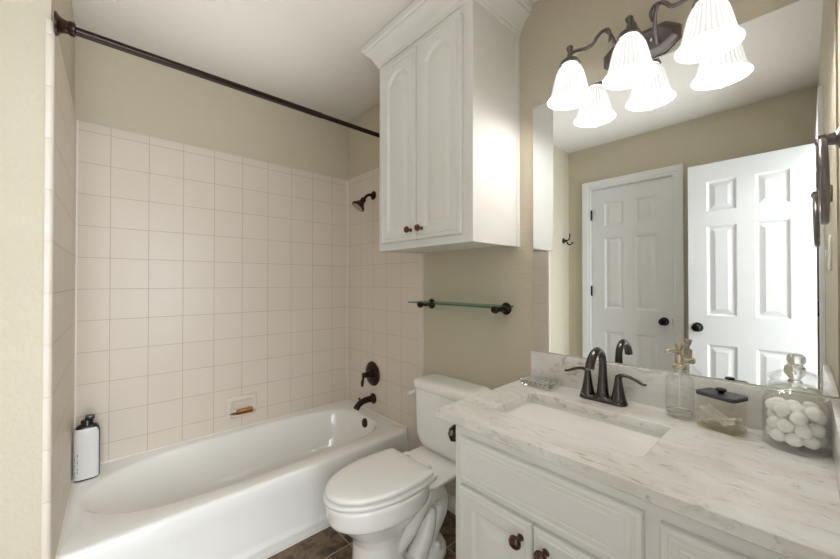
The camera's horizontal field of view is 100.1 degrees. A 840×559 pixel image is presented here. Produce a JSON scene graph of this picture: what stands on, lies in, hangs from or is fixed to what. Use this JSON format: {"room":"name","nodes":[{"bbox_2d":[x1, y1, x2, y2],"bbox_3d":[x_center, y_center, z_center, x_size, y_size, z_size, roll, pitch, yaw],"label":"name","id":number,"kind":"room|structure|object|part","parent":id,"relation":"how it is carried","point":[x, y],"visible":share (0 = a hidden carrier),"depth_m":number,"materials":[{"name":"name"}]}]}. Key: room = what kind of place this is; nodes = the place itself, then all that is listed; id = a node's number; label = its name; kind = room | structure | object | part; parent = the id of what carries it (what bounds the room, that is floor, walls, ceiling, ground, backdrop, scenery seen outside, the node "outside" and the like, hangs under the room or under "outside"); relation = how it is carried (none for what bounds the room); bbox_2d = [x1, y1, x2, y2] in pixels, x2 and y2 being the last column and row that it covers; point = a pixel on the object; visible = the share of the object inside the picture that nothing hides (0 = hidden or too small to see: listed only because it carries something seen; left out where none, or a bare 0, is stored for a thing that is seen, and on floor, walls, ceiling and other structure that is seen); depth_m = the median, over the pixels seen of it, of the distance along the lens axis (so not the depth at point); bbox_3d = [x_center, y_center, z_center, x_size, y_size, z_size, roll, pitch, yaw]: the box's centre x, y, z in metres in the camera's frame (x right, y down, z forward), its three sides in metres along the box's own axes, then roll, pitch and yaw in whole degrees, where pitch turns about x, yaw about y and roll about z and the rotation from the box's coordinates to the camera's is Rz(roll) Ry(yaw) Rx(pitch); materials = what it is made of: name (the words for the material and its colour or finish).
{"room":"bathroom","nodes":[
{"label":"bathroom","id":0,"kind":"room"},
{"bbox_2d":[0,0,76,558],"bbox_3d":[-1.554,0.009,1.187,0.542,2.444,0.850,0,-1,-42],"label":"wall","id":1,"kind":"structure","parent":0,"point":[38,121],"depth_m":1.02,"materials":[{"name":"beige paint"}]},
{"bbox_3d":[-1.107,0.231,1.047,0.020,1.996,0.045,0,-1,-42],"label":"edge trim","id":2,"kind":"part","parent":1,"relation":"part of","materials":[{"name":"beige tile"}]},
{"bbox_3d":[-1.380,0.068,1.369,0.008,1.666,0.798,0,-1,-41],"label":"tile panel","id":3,"kind":"part","parent":1,"relation":"part of","materials":[{"name":"beige tile"}]},
{"bbox_2d":[74,36,347,463],"bbox_3d":[-1.318,0.016,2.037,2.000,2.444,0.117,0,-1,-42],"label":"wall","id":4,"kind":"structure","parent":0,"point":[211,259],"depth_m":2.01,"materials":[{"name":"beige tile"}]},
{"bbox_2d":[226,392,256,419],"bbox_3d":[-1.075,0.774,2.139,0.172,0.128,0.064,0,-1,-42],"label":"soap dish","id":5,"kind":"object","parent":4,"relation":"attached to","point":[233,404],"visible":0.96,"depth_m":2.14,"materials":[{"name":"beige ceramic"}]},
{"bbox_2d":[236,406,252,414],"bbox_3d":[-1.069,0.800,2.145,0.033,0.028,0.092,0,-1,42],"label":"soap bar","id":6,"kind":"object","parent":5,"relation":"on","point":[250,408],"visible":1,"depth_m":2.14,"materials":[{"name":"brown"}]},
{"bbox_2d":[71,0,537,121],"bbox_3d":[0.080,-1.258,0.590,2.200,0.080,4.250,0,-1,-42],"label":"ceiling","id":7,"kind":"structure","parent":0,"point":[306,53],"depth_m":1.75,"materials":[{"name":"white paint"}]},
{"bbox_2d":[262,510,455,558],"bbox_3d":[0.080,1.262,0.570,2.200,0.087,4.250,0,-1,-42],"label":"floor","id":8,"kind":"structure","parent":0,"point":[326,542],"depth_m":1.63,"materials":[{"name":"brown tile"}]},
{"bbox_2d":[58,401,408,558],"bbox_3d":[-0.857,1.071,1.889,1.489,0.331,0.722,0,-1,-42],"label":"bathtub","id":9,"kind":"object","parent":8,"relation":"on","point":[254,491],"visible":0.94,"depth_m":1.67,"materials":[{"name":"white ceramic"}]},
{"bbox_2d":[73,414,99,481],"bbox_3d":[-1.519,0.761,1.604,0.088,0.282,0.061,0,-1,-42],"label":"shampoo bottle","id":10,"kind":"object","parent":9,"relation":"on","point":[86,437],"visible":1,"depth_m":1.58,"materials":[{"name":"white plastic"}]},
{"bbox_3d":[-0.365,0.957,2.336,0.018,0.072,0.072,0,-1,-42],"label":"overflow plate","id":11,"kind":"part","parent":9,"relation":"part of","materials":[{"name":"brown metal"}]},
{"bbox_2d":[323,373,490,558],"bbox_3d":[-0.072,0.871,1.587,0.785,0.726,0.420,0,-1,-37],"label":"toilet","id":12,"kind":"object","parent":8,"relation":"on","point":[392,504],"visible":0.91,"depth_m":1.47,"materials":[{"name":"white ceramic"}]},
{"bbox_3d":[-0.189,0.810,1.446,0.415,0.022,0.316,0,-1,-42],"label":"seat lid","id":13,"kind":"part","parent":12,"relation":"part of","materials":[{"name":"white plastic"}]},
{"bbox_3d":[-0.183,0.835,1.451,0.444,0.020,0.330,0,-1,-42],"label":"seat","id":14,"kind":"part","parent":12,"relation":"part of","materials":[{"name":"white plastic"}]},
{"bbox_3d":[-0.064,1.041,1.558,0.751,0.385,0.321,0,-1,-42],"label":"bowl","id":15,"kind":"part","parent":12,"relation":"part of","materials":[{"name":"white ceramic"}]},
{"bbox_3d":[-0.036,0.596,1.866,0.066,0.026,0.022,0,-1,-32],"label":"flush lever","id":16,"kind":"part","parent":12,"relation":"part of","materials":[{"name":"white plastic"}]},
{"bbox_3d":[0.152,0.712,1.758,0.178,0.302,0.394,0,-1,-42],"label":"tank","id":17,"kind":"part","parent":12,"relation":"part of","materials":[{"name":"white ceramic"}]},
{"bbox_3d":[0.152,0.535,1.760,0.194,0.050,0.414,0,-1,-42],"label":"tank lid","id":18,"kind":"part","parent":12,"relation":"part of","materials":[{"name":"white ceramic"}]},
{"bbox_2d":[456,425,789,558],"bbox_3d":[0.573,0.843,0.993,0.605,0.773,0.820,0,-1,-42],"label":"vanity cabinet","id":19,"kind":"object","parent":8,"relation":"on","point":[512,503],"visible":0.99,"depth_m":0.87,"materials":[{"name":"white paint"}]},
{"bbox_2d":[448,424,455,441],"bbox_3d":[0.142,0.541,1.219,0.062,0.062,0.093,0,-1,-42],"label":"toilet paper holder","id":20,"kind":"object","parent":19,"relation":"attached to","point":[452,430],"visible":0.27,"depth_m":1.22,"materials":[{"name":"grey metal"}]},
{"bbox_3d":[0.211,0.874,1.012,0.018,0.466,0.250,0,-1,-42],"label":"door","id":21,"kind":"part","parent":19,"relation":"part of","materials":[{"name":"white paint"}]},
{"bbox_3d":[0.253,0.688,0.924,0.040,0.035,0.035,0,-1,-42],"label":"knob","id":22,"kind":"part","parent":19,"relation":"part of","materials":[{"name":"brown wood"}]},
{"bbox_3d":[0.302,0.687,0.871,0.040,0.035,0.035,0,-1,-42],"label":"knob","id":23,"kind":"part","parent":19,"relation":"part of","materials":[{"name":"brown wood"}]},
{"bbox_3d":[0.297,0.556,0.920,0.018,0.137,0.505,0,-1,-42],"label":"drawer","id":24,"kind":"part","parent":19,"relation":"part of","materials":[{"name":"white paint"}]},
{"bbox_3d":[0.382,0.873,0.824,0.018,0.466,0.250,0,-1,-42],"label":"door","id":25,"kind":"part","parent":19,"relation":"part of","materials":[{"name":"white paint"}]},
{"bbox_2d":[437,351,839,558],"bbox_3d":[0.564,0.380,1.031,0.571,0.150,0.885,0,-1,-42],"label":"countertop","id":26,"kind":"structure","parent":19,"relation":"on","point":[787,504],"depth_m":0.87,"materials":[{"name":"white stone"}]},
{"bbox_2d":[519,375,561,390],"bbox_3d":[0.485,0.417,1.421,0.104,0.023,0.140,0,-1,-42],"label":"soap dish","id":27,"kind":"object","parent":26,"relation":"on","point":[544,383],"visible":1,"depth_m":1.42,"materials":[{"name":"white"}]},
{"bbox_2d":[502,400,662,455],"bbox_3d":[0.479,0.527,1.088,0.324,0.141,0.500,0,-1,-42],"label":"sink basin","id":28,"kind":"object","parent":26,"relation":"in","point":[622,437],"visible":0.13,"depth_m":1.11,"materials":[{"name":"white ceramic"}]},
{"bbox_2d":[564,347,646,406],"bbox_3d":[0.609,0.330,1.208,0.152,0.194,0.270,0,-1,-42],"label":"faucet","id":29,"kind":"object","parent":26,"relation":"on","point":[618,398],"visible":1,"depth_m":1.22,"materials":[{"name":"grey metal"}]},
{"bbox_3d":[0.591,0.372,1.300,0.053,0.103,0.110,0,-1,-42],"label":"handle","id":30,"kind":"part","parent":29,"relation":"part of","materials":[{"name":"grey metal"}]},
{"bbox_3d":[0.608,0.325,1.207,0.149,0.184,0.047,0,-1,-42],"label":"spout","id":31,"kind":"part","parent":29,"relation":"part of","materials":[{"name":"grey metal"}]},
{"bbox_3d":[0.643,0.413,1.239,0.059,0.027,0.158,0,-1,-42],"label":"plate","id":32,"kind":"part","parent":29,"relation":"part of","materials":[{"name":"grey metal"}]},
{"bbox_3d":[0.699,0.371,1.182,0.053,0.103,0.110,0,-1,-42],"label":"handle","id":33,"kind":"part","parent":29,"relation":"part of","materials":[{"name":"grey metal"}]},
{"bbox_2d":[665,343,693,420],"bbox_3d":[0.808,0.312,1.094,0.074,0.227,0.074,0,-1,-42],"label":"soap dispenser","id":34,"kind":"object","parent":26,"relation":"on","point":[679,364],"visible":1,"depth_m":1.09,"materials":[{"name":"clear glass"}]},
{"bbox_2d":[696,387,747,435],"bbox_3d":[0.857,0.366,1.001,0.072,0.117,0.100,0,0,-21],"label":"box","id":35,"kind":"object","parent":26,"relation":"on","point":[719,393],"visible":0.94,"depth_m":0.99,"materials":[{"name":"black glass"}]},
{"bbox_2d":[699,406,724,426],"bbox_3d":[0.830,0.388,1.000,0.005,0.038,0.065,0,0,-21],"label":"cotton swab","id":36,"kind":"object","parent":35,"relation":"in","point":[699,406],"visible":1,"depth_m":1.00,"materials":[{"name":"white"}]},
{"bbox_2d":[701,405,726,425],"bbox_3d":[0.838,0.387,1.003,0.005,0.038,0.065,0,0,-21],"label":"cotton swab","id":37,"kind":"object","parent":35,"relation":"in","point":[725,424],"visible":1,"depth_m":1.00,"materials":[{"name":"white"}]},
{"bbox_3d":[0.857,0.418,1.000,0.066,0.014,0.094,0,0,-21],"label":"glass","id":38,"kind":"part","parent":35,"relation":"part of","materials":[{"name":"clear glass"}]},
{"bbox_3d":[0.857,0.316,1.001,0.026,0.016,0.026,0,-1,-42],"label":"knob","id":39,"kind":"part","parent":35,"relation":"part of","materials":[{"name":"black plastic"}]},
{"bbox_3d":[0.857,0.329,1.001,0.072,0.012,0.100,0,0,-21],"label":"lid","id":40,"kind":"part","parent":35,"relation":"part of","materials":[{"name":"grey"}]},
{"bbox_2d":[762,363,831,458],"bbox_3d":[0.947,0.318,0.888,0.121,0.212,0.121,0,-1,-42],"label":"jar","id":41,"kind":"object","parent":26,"relation":"on","point":[795,372],"visible":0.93,"depth_m":0.88,"materials":[{"name":"clear glass"}]},
{"bbox_2d":[765,425,771,435],"bbox_3d":[0.923,0.394,0.918,0.032,0.033,0.031,0,-1,-28],"label":"ball","id":42,"kind":"object","parent":41,"relation":"in","point":[767,428],"visible":0.38,"depth_m":0.92,"materials":[{"name":"white fabric"}]},
{"bbox_2d":[766,409,776,416],"bbox_3d":[0.933,0.355,0.923,0.031,0.032,0.031,0,-1,-27],"label":"ball","id":43,"kind":"object","parent":41,"relation":"in","point":[769,412],"visible":0.44,"depth_m":0.92,"materials":[{"name":"white fabric"}]},
{"bbox_2d":[765,398,779,410],"bbox_3d":[0.919,0.325,0.913,0.033,0.032,0.031,0,0,23],"label":"ball","id":44,"kind":"object","parent":41,"relation":"in","point":[769,402],"visible":0.71,"depth_m":0.91,"materials":[{"name":"white"}]},
{"bbox_2d":[766,416,779,428],"bbox_3d":[0.913,0.369,0.905,0.032,0.032,0.032,0,0,18],"label":"ball","id":45,"kind":"object","parent":41,"relation":"in","point":[771,421],"visible":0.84,"depth_m":0.90,"materials":[{"name":"white fabric"}]},
{"bbox_2d":[770,428,785,441],"bbox_3d":[0.908,0.394,0.891,0.032,0.032,0.032,0,-1,31],"label":"ball","id":46,"kind":"object","parent":41,"relation":"in","point":[776,434],"visible":0.97,"depth_m":0.88,"materials":[{"name":"white"}]},
{"bbox_2d":[773,397,785,402],"bbox_3d":[0.946,0.325,0.926,0.032,0.032,0.032,0,0,-20],"label":"ball","id":47,"kind":"object","parent":41,"relation":"in","point":[780,399],"visible":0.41,"depth_m":0.92,"materials":[{"name":"white"}]},
{"bbox_2d":[773,402,790,415],"bbox_3d":[0.909,0.325,0.884,0.031,0.032,0.031,0,0,-8],"label":"ball","id":48,"kind":"object","parent":41,"relation":"in","point":[781,408],"visible":1,"depth_m":0.88,"materials":[{"name":"white"}]},
{"bbox_2d":[777,413,790,420],"bbox_3d":[0.930,0.348,0.895,0.032,0.032,0.031,0,-1,-30],"label":"ball","id":49,"kind":"object","parent":41,"relation":"in","point":[779,416],"visible":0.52,"depth_m":0.89,"materials":[{"name":"white fabric"}]},
{"bbox_2d":[776,419,794,432],"bbox_3d":[0.910,0.365,0.876,0.032,0.032,0.031,0,0,-3],"label":"ball","id":50,"kind":"object","parent":41,"relation":"in","point":[784,425],"visible":1,"depth_m":0.87,"materials":[{"name":"white fabric"}]},
{"bbox_2d":[785,400,799,405],"bbox_3d":[0.957,0.325,0.902,0.032,0.032,0.032,0,-1,-33],"label":"ball","id":51,"kind":"object","parent":41,"relation":"in","point":[788,402],"visible":0.37,"depth_m":0.90,"materials":[{"name":"white"}]},
{"bbox_2d":[785,433,803,446],"bbox_3d":[0.918,0.393,0.863,0.032,0.033,0.031,0,0,-16],"label":"ball","id":52,"kind":"object","parent":41,"relation":"in","point":[792,439],"visible":1,"depth_m":0.85,"materials":[{"name":"white"}]},
{"bbox_3d":[0.947,0.235,0.889,0.040,0.046,0.040,0,-1,-42],"label":"knob","id":53,"kind":"part","parent":41,"relation":"part of","materials":[{"name":"clear glass"}]},
{"bbox_2d":[789,404,805,415],"bbox_3d":[0.939,0.325,0.873,0.032,0.033,0.031,0,0,-7],"label":"ball","id":54,"kind":"object","parent":41,"relation":"in","point":[794,408],"visible":0.8,"depth_m":0.87,"materials":[{"name":"white"}]},
{"bbox_2d":[789,412,807,425],"bbox_3d":[0.923,0.340,0.858,0.031,0.032,0.032,0,-1,-24],"label":"ball","id":55,"kind":"object","parent":41,"relation":"in","point":[797,418],"visible":1,"depth_m":0.85,"materials":[{"name":"white fabric"}]},
{"bbox_2d":[794,426,812,438],"bbox_3d":[0.931,0.370,0.853,0.031,0.033,0.031,0,-1,30],"label":"ball","id":56,"kind":"object","parent":41,"relation":"in","point":[803,432],"visible":1,"depth_m":0.84,"materials":[{"name":"white"}]},
{"bbox_2d":[802,401,819,408],"bbox_3d":[0.986,0.325,0.887,0.032,0.031,0.032,0,-1,34],"label":"ball","id":57,"kind":"object","parent":41,"relation":"in","point":[806,404],"visible":0.46,"depth_m":0.88,"materials":[{"name":"white"}]},
{"bbox_2d":[803,436,820,449],"bbox_3d":[0.945,0.393,0.849,0.031,0.032,0.032,0,-1,43],"label":"ball","id":58,"kind":"object","parent":41,"relation":"in","point":[813,443],"visible":0.96,"depth_m":0.84,"materials":[{"name":"white"}]},
{"bbox_2d":[805,407,823,420],"bbox_3d":[0.952,0.325,0.850,0.032,0.032,0.032,0,-1,34],"label":"ball","id":59,"kind":"object","parent":41,"relation":"in","point":[813,413],"visible":1,"depth_m":0.84,"materials":[{"name":"white fabric"}]},
{"bbox_2d":[809,423,825,437],"bbox_3d":[0.961,0.367,0.852,0.031,0.032,0.032,0,0,2],"label":"ball","id":60,"kind":"object","parent":41,"relation":"in","point":[818,431],"visible":0.94,"depth_m":0.84,"materials":[{"name":"white"}]},
{"bbox_2d":[809,415,827,424],"bbox_3d":[0.976,0.341,0.862,0.032,0.032,0.032,0,-1,35],"label":"ball","id":61,"kind":"object","parent":41,"relation":"in","point":[824,420],"visible":0.55,"depth_m":0.85,"materials":[{"name":"white fabric"}]},
{"bbox_2d":[817,437,827,447],"bbox_3d":[0.973,0.394,0.859,0.031,0.032,0.032,0,-1,-27],"label":"ball","id":62,"kind":"object","parent":41,"relation":"in","point":[824,441],"visible":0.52,"depth_m":0.84,"materials":[{"name":"white"}]},
{"bbox_3d":[0.566,0.572,0.625,0.018,0.163,0.236,0,-1,-42],"label":"drawer","id":63,"kind":"part","parent":19,"relation":"part of","materials":[{"name":"white paint"}]},
{"bbox_2d":[347,0,839,496],"bbox_3d":[0.301,0.014,1.825,0.135,2.444,2.610,0,-1,-42],"label":"wall","id":64,"kind":"structure","parent":0,"point":[461,337],"depth_m":1.81,"materials":[{"name":"beige paint"}]},
{"bbox_2d":[54,10,379,137],"bbox_3d":[-0.537,-0.762,1.558,1.501,0.068,0.068,0,-1,-42],"label":"shower curtain rod","id":65,"kind":"object","parent":64,"relation":"attached to","point":[61,26],"visible":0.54,"depth_m":1.26,"materials":[{"name":"brown metal"}]},
{"bbox_2d":[352,191,375,211],"bbox_3d":[-0.382,-0.531,2.369,0.159,0.152,0.092,0,-1,-42],"label":"showerhead","id":66,"kind":"object","parent":64,"relation":"attached to","point":[359,204],"visible":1,"depth_m":2.34,"materials":[{"name":"brown metal"}]},
{"bbox_2d":[353,393,375,410],"bbox_3d":[-0.376,0.822,2.353,0.157,0.091,0.072,0,-1,-42],"label":"tub spout","id":67,"kind":"object","parent":64,"relation":"attached to","point":[372,398],"visible":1,"depth_m":2.35,"materials":[{"name":"brown metal"}]},
{"bbox_2d":[361,361,379,386],"bbox_3d":[-0.356,0.644,2.382,0.091,0.166,0.166,0,-1,-42],"label":"shower valve","id":68,"kind":"object","parent":64,"relation":"attached to","point":[372,374],"visible":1,"depth_m":2.37,"materials":[{"name":"brown metal"}]},
{"bbox_3d":[-0.363,0.668,2.375,0.071,0.106,0.060,0,-1,-42],"label":"handle","id":69,"kind":"part","parent":68,"relation":"part of","materials":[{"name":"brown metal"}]},
{"bbox_3d":[-0.279,0.242,2.374,0.008,1.997,0.798,0,-1,-42],"label":"tile panel","id":70,"kind":"part","parent":64,"relation":"part of","materials":[{"name":"beige tile"}]},
{"bbox_3d":[0.005,0.239,2.063,0.008,1.996,0.044,0,-1,-42],"label":"edge trim","id":71,"kind":"part","parent":64,"relation":"part of","materials":[{"name":"beige tile"}]},
{"bbox_2d":[361,0,532,254],"bbox_3d":[0.093,-0.676,1.683,0.398,1.059,0.756,0,-1,-42],"label":"upper cabinet","id":72,"kind":"object","parent":64,"relation":"attached to","point":[449,69],"visible":1,"depth_m":1.50,"materials":[{"name":"white paint"}]},
{"bbox_3d":[-0.103,-0.620,1.692,0.019,0.880,0.262,0,-1,-42],"label":"door","id":73,"kind":"part","parent":72,"relation":"part of","materials":[{"name":"white paint"}]},
{"bbox_3d":[-0.054,-0.226,1.595,0.034,0.031,0.031,0,-1,-42],"label":"knob","id":74,"kind":"part","parent":72,"relation":"part of","materials":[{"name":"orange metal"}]},
{"bbox_3d":[-0.006,-0.226,1.542,0.034,0.031,0.031,0,-1,-42],"label":"knob","id":75,"kind":"part","parent":72,"relation":"part of","materials":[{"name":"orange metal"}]},
{"bbox_3d":[0.005,-0.673,1.603,0.019,1.052,0.616,0,-1,-42],"label":"frame","id":76,"kind":"part","parent":72,"relation":"part of","materials":[{"name":"white paint"}]},
{"bbox_3d":[0.078,-0.622,1.493,0.019,0.880,0.262,0,-1,-42],"label":"door","id":77,"kind":"part","parent":72,"relation":"part of","materials":[{"name":"white paint"}]},
{"bbox_3d":[0.093,-1.150,1.687,0.398,0.110,0.756,0,-1,-42],"label":"crown moulding","id":78,"kind":"part","parent":72,"relation":"part of","materials":[{"name":"white paint"}]},
{"bbox_2d":[448,493,455,514],"bbox_3d":[0.251,1.193,1.782,0.014,0.085,0.707,0,-1,-42],"label":"baseboard","id":79,"kind":"structure","parent":64,"relation":"attached to","point":[452,500],"depth_m":1.86,"materials":[{"name":"white paint"}]},
{"bbox_2d":[417,299,511,314],"bbox_3d":[0.183,0.136,1.768,0.144,0.058,0.586,0,-1,-42],"label":"shelf bracket","id":80,"kind":"object","parent":64,"relation":"attached to","point":[505,308],"visible":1,"depth_m":1.62,"materials":[{"name":"brown metal"}]},
{"bbox_2d":[547,0,745,110],"bbox_3d":[0.703,-0.769,1.167,0.196,0.210,0.559,0,-1,-42],"label":"vanity light","id":81,"kind":"object","parent":64,"relation":"attached to","point":[712,29],"visible":1,"depth_m":1.13,"materials":[{"name":"white glass"}]},
{"bbox_3d":[0.554,-0.740,1.302,0.054,0.100,0.054,0,-1,-42],"label":"bulb","id":82,"kind":"part","parent":81,"relation":"part of","materials":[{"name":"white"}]},
{"bbox_3d":[0.554,-0.725,1.301,0.159,0.124,0.159,0,-1,-42],"label":"lamp shade","id":83,"kind":"part","parent":81,"relation":"part of","materials":[{"name":"white glass"}]},
{"bbox_3d":[0.638,-0.829,1.278,0.105,0.084,0.149,0,-1,-42],"label":"arm","id":84,"kind":"part","parent":81,"relation":"part of","materials":[{"name":"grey metal"}]},
{"bbox_3d":[0.688,-0.741,1.155,0.054,0.100,0.054,0,-1,-42],"label":"bulb","id":85,"kind":"part","parent":81,"relation":"part of","materials":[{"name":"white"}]},
{"bbox_3d":[0.688,-0.726,1.155,0.159,0.124,0.159,0,-1,-42],"label":"lamp shade","id":86,"kind":"part","parent":81,"relation":"part of","materials":[{"name":"white glass"}]},
{"bbox_3d":[0.807,-0.831,1.094,0.105,0.084,0.153,0,-1,-42],"label":"arm","id":87,"kind":"part","parent":81,"relation":"part of","materials":[{"name":"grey metal"}]},
{"bbox_3d":[0.824,-0.742,1.006,0.054,0.100,0.054,0,-1,-42],"label":"bulb","id":88,"kind":"part","parent":81,"relation":"part of","materials":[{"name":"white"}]},
{"bbox_3d":[0.824,-0.727,1.006,0.159,0.124,0.159,0,-1,-42],"label":"lamp shade","id":89,"kind":"part","parent":81,"relation":"part of","materials":[{"name":"white glass"}]},
{"bbox_2d":[531,351,839,445],"bbox_3d":[0.776,0.367,1.207,0.020,0.120,0.859,0,-1,-42],"label":"backsplash","id":90,"kind":"structure","parent":64,"relation":"attached to","point":[661,390],"depth_m":1.14,"materials":[{"name":"white stone"}]},
{"bbox_2d":[533,0,838,397],"bbox_3d":[0.782,-0.224,1.217,0.005,1.058,0.853,0,-1,-42],"label":"mirror","id":91,"kind":"object","parent":64,"relation":"attached to","point":[680,205],"visible":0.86,"depth_m":1.10,"materials":[{"name":"clear glass"}]},
{"bbox_2d":[837,0,839,231],"bbox_3d":[0.408,0.001,0.224,1.896,2.444,0.100,0,-1,-42],"label":"wall","id":92,"kind":"structure","parent":0,"point":[838,1],"depth_m":0.88,"materials":[{"name":"beige paint"}]},
{"bbox_2d":[814,127,839,224],"bbox_3d":[0.815,-0.207,0.696,0.172,0.197,0.046,0,-1,-42],"label":"towel ring","id":93,"kind":"object","parent":92,"relation":"attached to","point":[821,142],"visible":1,"depth_m":0.66,"materials":[{"name":"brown metal"}]},
{"bbox_3d":[0.815,-0.278,0.696,0.056,0.056,0.046,0,-1,-42],"label":"post","id":94,"kind":"part","parent":93,"relation":"part of","materials":[{"name":"grey metal"}]}
]}

